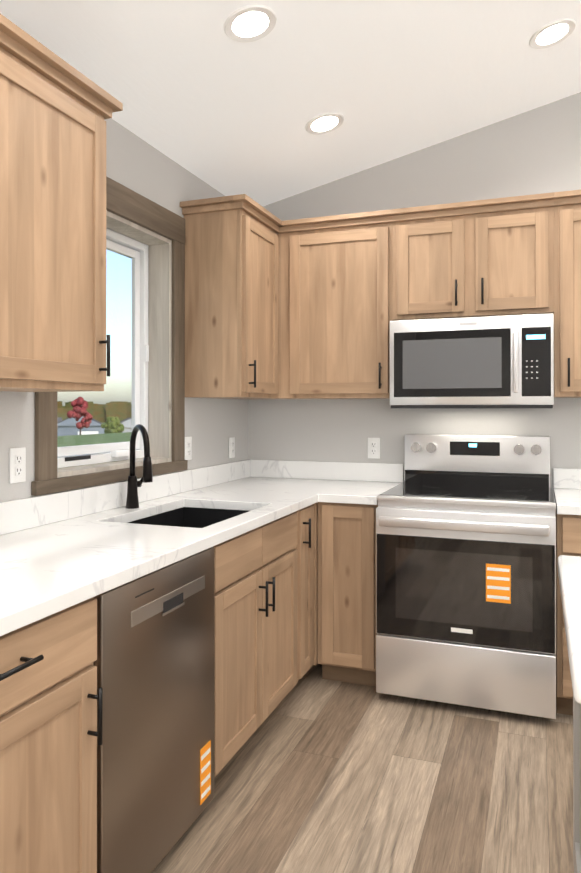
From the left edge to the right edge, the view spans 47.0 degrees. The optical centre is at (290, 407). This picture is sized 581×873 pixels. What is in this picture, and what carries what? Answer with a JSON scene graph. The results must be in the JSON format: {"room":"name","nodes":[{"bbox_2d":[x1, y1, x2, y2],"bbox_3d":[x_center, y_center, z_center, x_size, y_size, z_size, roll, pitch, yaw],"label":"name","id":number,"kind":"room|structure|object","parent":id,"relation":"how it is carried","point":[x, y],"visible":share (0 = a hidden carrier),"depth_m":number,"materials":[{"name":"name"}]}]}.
{"room":"kitchen","nodes":[
{"label":"kitchen","id":0,"kind":"room"},
{"bbox_2d":[0,118,247,501],"bbox_3d":[-1.443,0.046,0.990,0.160,2.542,6.760,0,0,20],"label":"wall","id":1,"kind":"structure","parent":0,"point":[137,164],"depth_m":3.05,"materials":[{"name":"paint"}]},
{"bbox_2d":[9,447,25,483],"bbox_3d":[-0.900,0.192,2.208,0.009,0.115,0.070,0,0,20],"label":"electrical outlet","id":2,"kind":"object","parent":1,"relation":"attached to","point":[17,465],"visible":1,"depth_m":2.20,"materials":[{"name":"white plastic"}]},
{"bbox_2d":[0,14,122,391],"bbox_3d":[-0.816,-0.522,1.931,0.362,0.940,0.652,0,0,20],"label":"upper cabinet","id":3,"kind":"object","parent":1,"relation":"attached to","point":[55,110],"visible":1,"depth_m":1.90,"materials":[{"name":"brown wood"}]},
{"bbox_2d":[31,176,187,495],"bbox_3d":[-0.771,-0.304,2.789,0.194,1.215,1.043,0,0,20],"label":"window","id":4,"kind":"structure","parent":1,"relation":"in","point":[124,202],"depth_m":3.11,"materials":[{"name":"brown wood"}]},
{"bbox_2d":[0,459,251,534],"bbox_3d":[-0.850,0.356,2.325,0.022,0.102,3.518,0,0,20],"label":"backsplash","id":5,"kind":"structure","parent":1,"relation":"attached to","point":[25,513],"depth_m":2.60,"materials":[{"name":"white stone"}]},
{"bbox_2d":[185,437,191,459],"bbox_3d":[-0.502,0.204,3.283,0.009,0.115,0.070,0,0,20],"label":"electrical outlet","id":6,"kind":"object","parent":1,"relation":"attached to","point":[188,448],"visible":0.9,"depth_m":3.28,"materials":[{"name":"white plastic"}]},
{"bbox_2d":[180,194,282,398],"bbox_3d":[-0.223,-0.517,3.533,0.362,0.940,0.818,0,0,20],"label":"upper cabinet","id":7,"kind":"object","parent":1,"relation":"attached to","point":[231,296],"visible":0.94,"depth_m":3.21,"materials":[{"name":"brown wood"}]},
{"bbox_2d":[229,437,234,457],"bbox_3d":[-0.328,0.228,3.755,0.009,0.115,0.070,0,0,20],"label":"electrical outlet","id":8,"kind":"object","parent":1,"relation":"attached to","point":[231,447],"visible":1,"depth_m":3.75,"materials":[{"name":"white plastic"}]},
{"bbox_2d":[0,0,580,206],"bbox_3d":[1.230,-1.876,-0.078,5.920,1.468,6.920,0,0,20],"label":"ceiling","id":9,"kind":"structure","parent":0,"point":[194,88],"depth_m":2.73,"materials":[{"name":"white paint"}]},
{"bbox_2d":[224,5,276,42],"bbox_3d":[-0.139,-1.323,2.312,0.188,0.006,0.188,-14,-5,20],"label":"recessed light","id":10,"kind":"object","parent":9,"relation":"in","point":[249,23],"visible":1,"depth_m":2.31,"materials":[{"name":"white plastic"}]},
{"bbox_2d":[305,112,343,134],"bbox_3d":[0.159,-1.321,3.118,0.188,0.006,0.188,-14,-5,20],"label":"recessed light","id":11,"kind":"object","parent":9,"relation":"in","point":[324,123],"visible":1,"depth_m":3.11,"materials":[{"name":"white plastic"}]},
{"bbox_2d":[529,18,575,48],"bbox_3d":[1.088,-1.547,2.775,0.188,0.006,0.188,-14,-5,20],"label":"recessed light","id":12,"kind":"object","parent":9,"relation":"in","point":[553,33],"visible":1,"depth_m":2.77,"materials":[{"name":"white plastic"}]},
{"bbox_2d":[152,664,573,872],"bbox_3d":[1.230,1.339,-0.088,5.920,0.050,6.920,0,0,20],"label":"floor","id":13,"kind":"structure","parent":0,"point":[317,773],"depth_m":2.29,"materials":[{"name":"brown wood"}]},
{"bbox_2d":[0,597,102,872],"bbox_3d":[-0.840,0.881,1.423,0.666,0.875,0.610,0,0,20],"label":"base cabinet","id":14,"kind":"object","parent":13,"relation":"on","point":[49,698],"visible":0.98,"depth_m":1.45,"materials":[{"name":"brown wood"}]},
{"bbox_2d":[94,547,213,872],"bbox_3d":[-0.630,0.886,1.991,0.610,0.868,0.598,0,0,20],"label":"dishwasher","id":15,"kind":"object","parent":13,"relation":"on","point":[154,662],"visible":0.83,"depth_m":1.83,"materials":[{"name":"grey metal"}]},
{"bbox_2d":[213,512,297,777],"bbox_3d":[-0.383,0.885,2.658,0.666,0.875,0.820,0,0,20],"label":"base cabinet","id":16,"kind":"object","parent":13,"relation":"on","point":[255,626],"visible":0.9,"depth_m":2.48,"materials":[{"name":"brown wood"}]},
{"bbox_2d":[0,477,347,635],"bbox_3d":[-0.556,0.426,2.216,0.649,0.038,3.518,0,0,20],"label":"countertop","id":17,"kind":"structure","parent":16,"relation":"on","point":[46,570],"depth_m":2.01,"materials":[{"name":"white stone"}]},
{"bbox_2d":[126,424,152,508],"bbox_3d":[-0.578,0.238,2.651,0.098,0.341,0.226,0,0,-32],"label":"faucet","id":18,"kind":"object","parent":17,"relation":"on","point":[132,500],"visible":1,"depth_m":2.69,"materials":[{"name":"black metal"}]},
{"bbox_2d":[128,507,248,527],"bbox_3d":[-0.388,0.600,2.618,0.480,0.305,0.690,0,0,20],"label":"sink bowl","id":19,"kind":"object","parent":17,"relation":"attached to","point":[193,517],"visible":0.02,"depth_m":2.94,"materials":[{"name":"black"}]},
{"bbox_2d":[279,505,313,703],"bbox_3d":[-0.199,0.887,3.157,0.666,0.875,0.243,0,0,20],"label":"base cabinet","id":20,"kind":"object","parent":13,"relation":"on","point":[305,547],"visible":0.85,"depth_m":3.05,"materials":[{"name":"brown wood"}]},
{"bbox_2d":[303,502,317,677],"bbox_3d":[-0.065,0.888,3.574,0.628,0.875,0.628,0,0,20],"label":"base cabinet","id":21,"kind":"object","parent":13,"relation":"on","point":[315,589],"visible":0.07,"depth_m":3.18,"materials":[{"name":"brown wood"}]},
{"bbox_2d":[318,502,377,686],"bbox_3d":[0.371,0.887,3.412,0.298,0.875,0.628,0,0,20],"label":"base cabinet","id":22,"kind":"object","parent":13,"relation":"on","point":[347,633],"visible":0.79,"depth_m":3.13,"materials":[{"name":"brown wood"}]},
{"bbox_2d":[320,480,401,504],"bbox_3d":[0.382,0.430,3.398,0.268,0.038,0.649,0,0,20],"label":"countertop","id":23,"kind":"structure","parent":22,"relation":"on","point":[348,492],"depth_m":3.25,"materials":[{"name":"white stone"}]},
{"bbox_2d":[376,434,555,718],"bbox_3d":[0.844,0.735,3.161,0.754,1.178,0.752,0,0,20],"label":"range","id":24,"kind":"object","parent":13,"relation":"on","point":[465,570],"visible":1,"depth_m":2.89,"materials":[{"name":"silver metal"}]},
{"bbox_2d":[556,512,580,715],"bbox_3d":[1.577,0.886,2.946,0.762,0.875,0.666,0,0,20],"label":"base cabinet","id":25,"kind":"object","parent":13,"relation":"on","point":[568,535],"visible":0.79,"depth_m":2.81,"materials":[{"name":"brown wood"}]},
{"bbox_2d":[553,488,580,514],"bbox_3d":[1.860,0.428,2.854,1.358,0.038,0.646,0,0,20],"label":"countertop","id":26,"kind":"structure","parent":25,"relation":"on","point":[568,501],"depth_m":2.90,"materials":[{"name":"white stone"}]},
{"bbox_2d":[573,696,580,872],"bbox_3d":[1.467,0.886,1.094,1.814,0.863,0.840,0,0,20],"label":"kitchen island","id":27,"kind":"object","parent":13,"relation":"on","point":[577,786],"visible":0.44,"depth_m":1.73,"materials":[{"name":"wood"}]},
{"bbox_2d":[557,555,580,703],"bbox_3d":[1.466,0.429,1.103,1.882,0.050,0.888,0,0,20],"label":"island countertop","id":28,"kind":"structure","parent":27,"relation":"on","point":[569,571],"depth_m":1.35,"materials":[{"name":"white stone"}]},
{"bbox_2d":[248,92,580,487],"bbox_3d":[2.402,-0.585,3.088,5.600,3.817,0.160,0,0,20],"label":"wall","id":29,"kind":"structure","parent":0,"point":[535,151],"depth_m":3.60,"materials":[{"name":"paint"}]},
{"bbox_2d":[252,459,403,481],"bbox_3d":[0.196,0.361,3.803,0.898,0.102,0.020,0,0,20],"label":"backsplash","id":30,"kind":"structure","parent":29,"relation":"attached to","point":[351,471],"depth_m":3.78,"materials":[{"name":"white stone"}]},
{"bbox_2d":[278,209,393,398],"bbox_3d":[0.267,-0.516,3.597,0.623,0.940,0.362,0,0,20],"label":"upper cabinet","id":31,"kind":"object","parent":29,"relation":"attached to","point":[335,295],"visible":0.98,"depth_m":3.46,"materials":[{"name":"brown wood"}]},
{"bbox_2d":[368,438,379,458],"bbox_3d":[0.463,0.228,3.710,0.070,0.115,0.009,0,0,20],"label":"electrical outlet","id":32,"kind":"object","parent":29,"relation":"attached to","point":[373,447],"visible":1,"depth_m":3.71,"materials":[{"name":"white plastic"}]},
{"bbox_2d":[391,192,553,320],"bbox_3d":[0.915,-0.714,3.358,0.758,0.547,0.362,0,0,20],"label":"upper cabinet","id":33,"kind":"object","parent":29,"relation":"attached to","point":[486,257],"visible":1,"depth_m":3.22,"materials":[{"name":"brown wood"}]},
{"bbox_2d":[390,313,553,407],"bbox_3d":[0.901,-0.208,3.319,0.750,0.430,0.438,0,0,20],"label":"microwave","id":34,"kind":"object","parent":33,"relation":"attached to","point":[506,361],"visible":1,"depth_m":3.14,"materials":[{"name":"silver metal"}]},
{"bbox_2d":[553,468,580,488],"bbox_3d":[1.968,0.359,3.147,1.358,0.102,0.020,0,0,20],"label":"backsplash","id":35,"kind":"structure","parent":29,"relation":"attached to","point":[563,478],"depth_m":3.35,"materials":[{"name":"white stone"}]},
{"bbox_2d":[554,190,580,397],"bbox_3d":[1.556,-0.518,3.120,0.610,0.940,0.362,0,0,20],"label":"upper cabinet","id":36,"kind":"object","parent":29,"relation":"attached to","point":[567,294],"visible":0.98,"depth_m":3.07,"materials":[{"name":"brown wood"}]},
{"label":"outside","id":37,"kind":"structure","parent":0,"visible":0},
{"bbox_2d":[57,432,131,466],"bbox_3d":[-11.873,2.225,18.936,31.820,0.300,100.000,0,0,20],"label":"lawn","id":38,"kind":"structure","parent":37,"point":[87,440],"depth_m":44.43,"materials":[{"name":"green plant"}]},
{"bbox_3d":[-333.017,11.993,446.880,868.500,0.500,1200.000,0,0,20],"label":"lawn","id":39,"kind":"structure","parent":37,"visible":0},
{"bbox_2d":[67,397,92,434],"bbox_3d":[-65.207,3.821,206.689,6.619,14.308,6.884,0,0,20],"label":"tree","id":40,"kind":"object","parent":39,"relation":"on","point":[83,405],"depth_m":205.51,"materials":[{"name":"red plant"}]},
{"bbox_2d":[57,417,104,435],"bbox_3d":[-71.696,6.440,226.964,17.500,9.200,13.150,0,0,-15],"label":"house","id":41,"kind":"structure","parent":39,"relation":"on","point":[62,428],"depth_m":220.81,"materials":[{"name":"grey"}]},
{"bbox_2d":[57,401,131,422],"bbox_3d":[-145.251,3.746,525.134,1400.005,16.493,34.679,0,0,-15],"label":"tree","id":42,"kind":"object","parent":39,"relation":"on","point":[120,413],"depth_m":510.64,"materials":[{"name":"green plant"}]},
{"bbox_2d":[101,416,123,432],"bbox_3d":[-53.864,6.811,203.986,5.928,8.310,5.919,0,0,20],"label":"bush","id":43,"kind":"object","parent":39,"relation":"on","point":[111,425],"depth_m":202.33,"materials":[{"name":"green plant"}]},
{"bbox_2d":[120,417,131,431],"bbox_3d":[-57.362,7.377,238.747,14.000,7.400,12.150,0,0,-15],"label":"house","id":44,"kind":"structure","parent":39,"relation":"on","point":[128,428],"depth_m":232.89,"materials":[{"name":"grey"}]}
]}

